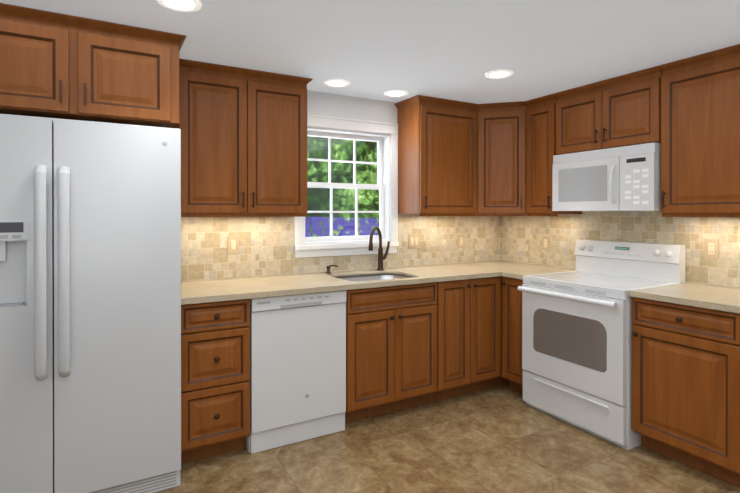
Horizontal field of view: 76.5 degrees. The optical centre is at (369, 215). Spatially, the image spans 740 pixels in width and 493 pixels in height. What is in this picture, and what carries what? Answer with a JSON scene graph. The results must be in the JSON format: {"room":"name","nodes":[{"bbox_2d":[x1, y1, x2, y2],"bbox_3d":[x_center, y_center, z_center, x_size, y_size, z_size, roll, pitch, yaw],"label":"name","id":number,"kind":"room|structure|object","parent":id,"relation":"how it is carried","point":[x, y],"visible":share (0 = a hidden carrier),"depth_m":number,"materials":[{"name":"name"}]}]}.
{"room":"kitchen","nodes":[
{"label":"kitchen","id":0,"kind":"room"},
{"bbox_2d":[181,90,500,281],"bbox_3d":[-1.053,0.216,3.234,5.500,2.287,0.159,0,0,-30],"label":"wall","id":1,"kind":"structure","parent":0,"point":[266,246],"depth_m":3.53,"materials":[{"name":"tile"}]},
{"bbox_2d":[0,3,185,127],"bbox_3d":[-1.531,-0.695,2.456,0.975,0.446,0.732,0,0,-30],"label":"upper cabinet","id":2,"kind":"object","parent":1,"relation":"attached to","point":[59,65],"visible":1,"depth_m":2.20,"materials":[{"name":"brown wood"}]},
{"bbox_2d":[227,236,238,253],"bbox_3d":[-0.933,0.200,3.204,0.076,0.122,0.012,0,0,-30],"label":"outlet","id":3,"kind":"object","parent":1,"relation":"attached to","point":[232,244],"visible":1,"depth_m":3.20,"materials":[{"name":"beige plastic"}]},
{"bbox_2d":[176,58,312,216],"bbox_3d":[-0.826,-0.453,3.073,0.840,0.923,0.357,0,0,-30],"label":"upper cabinet","id":4,"kind":"object","parent":1,"relation":"attached to","point":[243,142],"visible":0.88,"depth_m":2.92,"materials":[{"name":"brown wood"}]},
{"bbox_2d":[294,114,398,257],"bbox_3d":[-0.196,-0.219,3.702,0.895,1.055,0.179,0,0,-30],"label":"window unit","id":5,"kind":"structure","parent":1,"relation":"in","point":[386,163],"depth_m":3.74,"materials":[{"name":"white wood"}]},
{"bbox_2d":[408,234,419,248],"bbox_3d":[0.371,0.217,3.945,0.122,0.122,0.012,0,0,-30],"label":"outlet","id":6,"kind":"object","parent":1,"relation":"attached to","point":[413,241],"visible":1,"depth_m":3.94,"materials":[{"name":"beige plastic"}]},
{"bbox_2d":[394,95,478,215],"bbox_3d":[0.553,-0.456,3.856,0.610,0.923,0.357,0,0,-30],"label":"upper cabinet","id":7,"kind":"object","parent":1,"relation":"attached to","point":[437,156],"visible":1,"depth_m":3.73,"materials":[{"name":"brown wood"}]},
{"bbox_2d":[457,234,464,247],"bbox_3d":[0.815,0.231,4.197,0.076,0.122,0.010,0,0,-30],"label":"electrical outlet","id":8,"kind":"object","parent":1,"relation":"attached to","point":[460,240],"visible":1,"depth_m":4.19,"materials":[{"name":"beige plastic"}]},
{"bbox_2d":[476,101,526,215],"bbox_3d":[1.132,-0.457,4.050,0.589,0.923,0.591,0,0,-30],"label":"upper cabinet","id":9,"kind":"object","parent":1,"relation":"attached to","point":[501,159],"visible":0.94,"depth_m":3.83,"materials":[{"name":"brown wood"}]},
{"bbox_2d":[501,211,739,288],"bbox_3d":[2.539,0.220,2.317,0.157,2.287,5.000,0,0,-30],"label":"wall","id":10,"kind":"structure","parent":1,"relation":"attached to","point":[521,236],"depth_m":3.36,"materials":[{"name":"tile"}]},
{"bbox_2d":[542,236,549,250],"bbox_3d":[1.493,0.237,3.988,0.010,0.122,0.076,0,0,-30],"label":"electrical outlet","id":11,"kind":"object","parent":10,"relation":"attached to","point":[545,243],"visible":1,"depth_m":3.98,"materials":[{"name":"beige plastic"}]},
{"bbox_2d":[525,94,581,215],"bbox_3d":[1.447,-0.455,3.730,0.357,0.923,0.280,0,0,-30],"label":"upper cabinet","id":12,"kind":"object","parent":10,"relation":"attached to","point":[540,132],"visible":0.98,"depth_m":3.65,"materials":[{"name":"brown wood"}]},
{"bbox_2d":[554,66,661,154],"bbox_3d":[1.706,-0.684,3.272,0.357,0.463,0.762,0,0,-30],"label":"upper cabinet","id":13,"kind":"object","parent":10,"relation":"attached to","point":[621,110],"visible":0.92,"depth_m":3.15,"materials":[{"name":"brown wood"}]},
{"bbox_2d":[552,142,660,210],"bbox_3d":[1.683,-0.239,3.260,0.410,0.414,0.742,0,0,-30],"label":"microwave","id":14,"kind":"object","parent":13,"relation":"attached to","point":[625,178],"visible":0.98,"depth_m":3.11,"materials":[{"name":"white"}]},
{"bbox_2d":[660,44,739,216],"bbox_3d":[2.030,-0.452,2.702,0.357,0.923,0.540,0,0,-30],"label":"upper cabinet","id":15,"kind":"object","parent":10,"relation":"attached to","point":[700,135],"visible":1,"depth_m":2.67,"materials":[{"name":"brown wood"}]},
{"bbox_2d":[705,239,718,258],"bbox_3d":[2.110,0.206,2.901,0.010,0.122,0.076,0,0,-30],"label":"electrical outlet","id":16,"kind":"object","parent":10,"relation":"attached to","point":[711,248],"visible":1,"depth_m":2.90,"materials":[{"name":"beige plastic"}]},
{"bbox_2d":[0,0,739,103],"bbox_3d":[0.215,-0.949,0.994,5.500,0.060,5.300,0,0,-30],"label":"ceiling","id":17,"kind":"structure","parent":0,"point":[456,50],"depth_m":2.44,"materials":[{"name":"white paint"}]},
{"bbox_2d":[157,0,201,11],"bbox_3d":[-0.824,-0.919,2.029,0.184,0.008,0.184,0,0,-30],"label":"recessed light","id":18,"kind":"object","parent":17,"relation":"in","point":[185,5],"visible":1,"depth_m":2.05,"materials":[{"name":"white"}]},
{"bbox_2d":[324,79,349,86],"bbox_3d":[-0.230,-0.923,3.286,0.184,0.008,0.184,0,0,-30],"label":"recessed light","id":19,"kind":"object","parent":17,"relation":"in","point":[337,83],"visible":0.98,"depth_m":3.28,"materials":[{"name":"white"}]},
{"bbox_2d":[384,90,407,96],"bbox_3d":[0.199,-0.924,3.573,0.184,0.008,0.184,0,0,-30],"label":"recessed light","id":20,"kind":"object","parent":17,"relation":"in","point":[396,93],"visible":0.98,"depth_m":3.57,"materials":[{"name":"white"}]},
{"bbox_2d":[485,70,512,78],"bbox_3d":[0.844,-0.922,3.077,0.184,0.008,0.184,0,0,-30],"label":"recessed light","id":21,"kind":"object","parent":17,"relation":"in","point":[497,74],"visible":0.98,"depth_m":3.08,"materials":[{"name":"white"}]},
{"bbox_2d":[153,383,739,492],"bbox_3d":[0.215,1.418,1.003,5.500,0.100,5.300,0,0,-30],"label":"floor","id":22,"kind":"structure","parent":0,"point":[504,438],"depth_m":2.60,"materials":[{"name":"tile"}]},
{"bbox_2d":[0,114,180,492],"bbox_3d":[-1.501,0.463,2.405,0.909,1.800,0.800,0,0,-30],"label":"fridge","id":23,"kind":"object","parent":22,"relation":"on","point":[90,306],"visible":1,"depth_m":2.14,"materials":[{"name":"white metal"}]},
{"bbox_2d":[181,299,249,463],"bbox_3d":[-0.985,0.914,2.820,0.378,0.894,0.649,0,0,-30],"label":"drawers","id":24,"kind":"object","parent":22,"relation":"on","point":[215,378],"visible":0.88,"depth_m":2.57,"materials":[{"name":"brown wood"}]},
{"bbox_2d":[246,290,345,453],"bbox_3d":[-0.556,0.914,3.064,0.604,0.892,0.608,0,0,-30],"label":"dishwasher","id":25,"kind":"object","parent":22,"relation":"on","point":[297,367],"visible":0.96,"depth_m":2.79,"materials":[{"name":"white metal"}]},
{"bbox_2d":[345,282,436,422],"bbox_3d":[0.021,0.912,3.390,0.715,0.894,0.650,0,0,-30],"label":"base cabinet","id":26,"kind":"object","parent":22,"relation":"on","point":[391,348],"visible":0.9,"depth_m":3.12,"materials":[{"name":"brown wood"}]},
{"bbox_2d":[429,276,509,402],"bbox_3d":[0.868,0.910,3.871,1.227,0.894,0.650,0,0,-30],"label":"base cabinet","id":27,"kind":"object","parent":22,"relation":"on","point":[469,335],"visible":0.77,"depth_m":3.46,"materials":[{"name":"brown wood"}]},
{"bbox_2d":[181,261,536,304],"bbox_3d":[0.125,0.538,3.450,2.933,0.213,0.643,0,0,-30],"label":"countertop","id":28,"kind":"structure","parent":27,"relation":"on","point":[205,291],"depth_m":3.12,"materials":[{"name":"stone"}]},
{"bbox_2d":[326,265,337,273],"bbox_3d":[-0.284,0.398,3.491,0.094,0.064,0.043,0,0,-30],"label":"soap dispenser","id":29,"kind":"object","parent":28,"relation":"on","point":[328,269],"visible":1,"depth_m":3.47,"materials":[{"name":"brown metal"}]},
{"bbox_2d":[368,226,389,269],"bbox_3d":[0.071,0.257,3.637,0.252,0.346,0.151,0,0,-30],"label":"faucet","id":30,"kind":"object","parent":28,"relation":"on","point":[381,257],"visible":1,"depth_m":3.68,"materials":[{"name":"brown metal"}]},
{"bbox_2d":[501,265,575,278],"bbox_3d":[1.336,0.447,3.627,0.653,0.032,0.208,0,0,-30],"label":"countertop","id":31,"kind":"structure","parent":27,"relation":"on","point":[512,273],"depth_m":3.61,"materials":[{"name":"stone"}]},
{"bbox_2d":[502,276,525,393],"bbox_3d":[1.323,0.911,3.656,0.650,0.894,0.268,0,0,-30],"label":"base cabinet","id":32,"kind":"object","parent":22,"relation":"on","point":[512,370],"visible":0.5,"depth_m":3.53,"materials":[{"name":"brown wood"}]},
{"bbox_2d":[517,239,684,449],"bbox_3d":[1.530,0.775,3.176,0.722,1.170,0.758,0,0,-30],"label":"stove","id":33,"kind":"object","parent":22,"relation":"on","point":[577,346],"visible":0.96,"depth_m":3.02,"materials":[{"name":"white metal"}]},
{"bbox_2d":[632,297,739,487],"bbox_3d":[1.903,0.915,2.635,0.650,0.894,0.540,0,0,-30],"label":"base cabinet","id":34,"kind":"object","parent":22,"relation":"on","point":[685,384],"visible":0.9,"depth_m":2.46,"materials":[{"name":"brown wood"}]},
{"bbox_2d":[629,283,739,313],"bbox_3d":[1.908,0.451,2.629,0.643,0.032,0.552,0,0,-30],"label":"countertop","id":35,"kind":"structure","parent":34,"relation":"on","point":[721,298],"depth_m":2.58,"materials":[{"name":"stone"}]},
{"label":"outside","id":36,"kind":"structure","parent":0,"visible":0},
{"bbox_2d":[305,136,378,236],"bbox_3d":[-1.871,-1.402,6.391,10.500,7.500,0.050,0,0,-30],"label":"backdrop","id":37,"kind":"structure","parent":36,"point":[343,229],"depth_m":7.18,"materials":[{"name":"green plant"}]}
]}

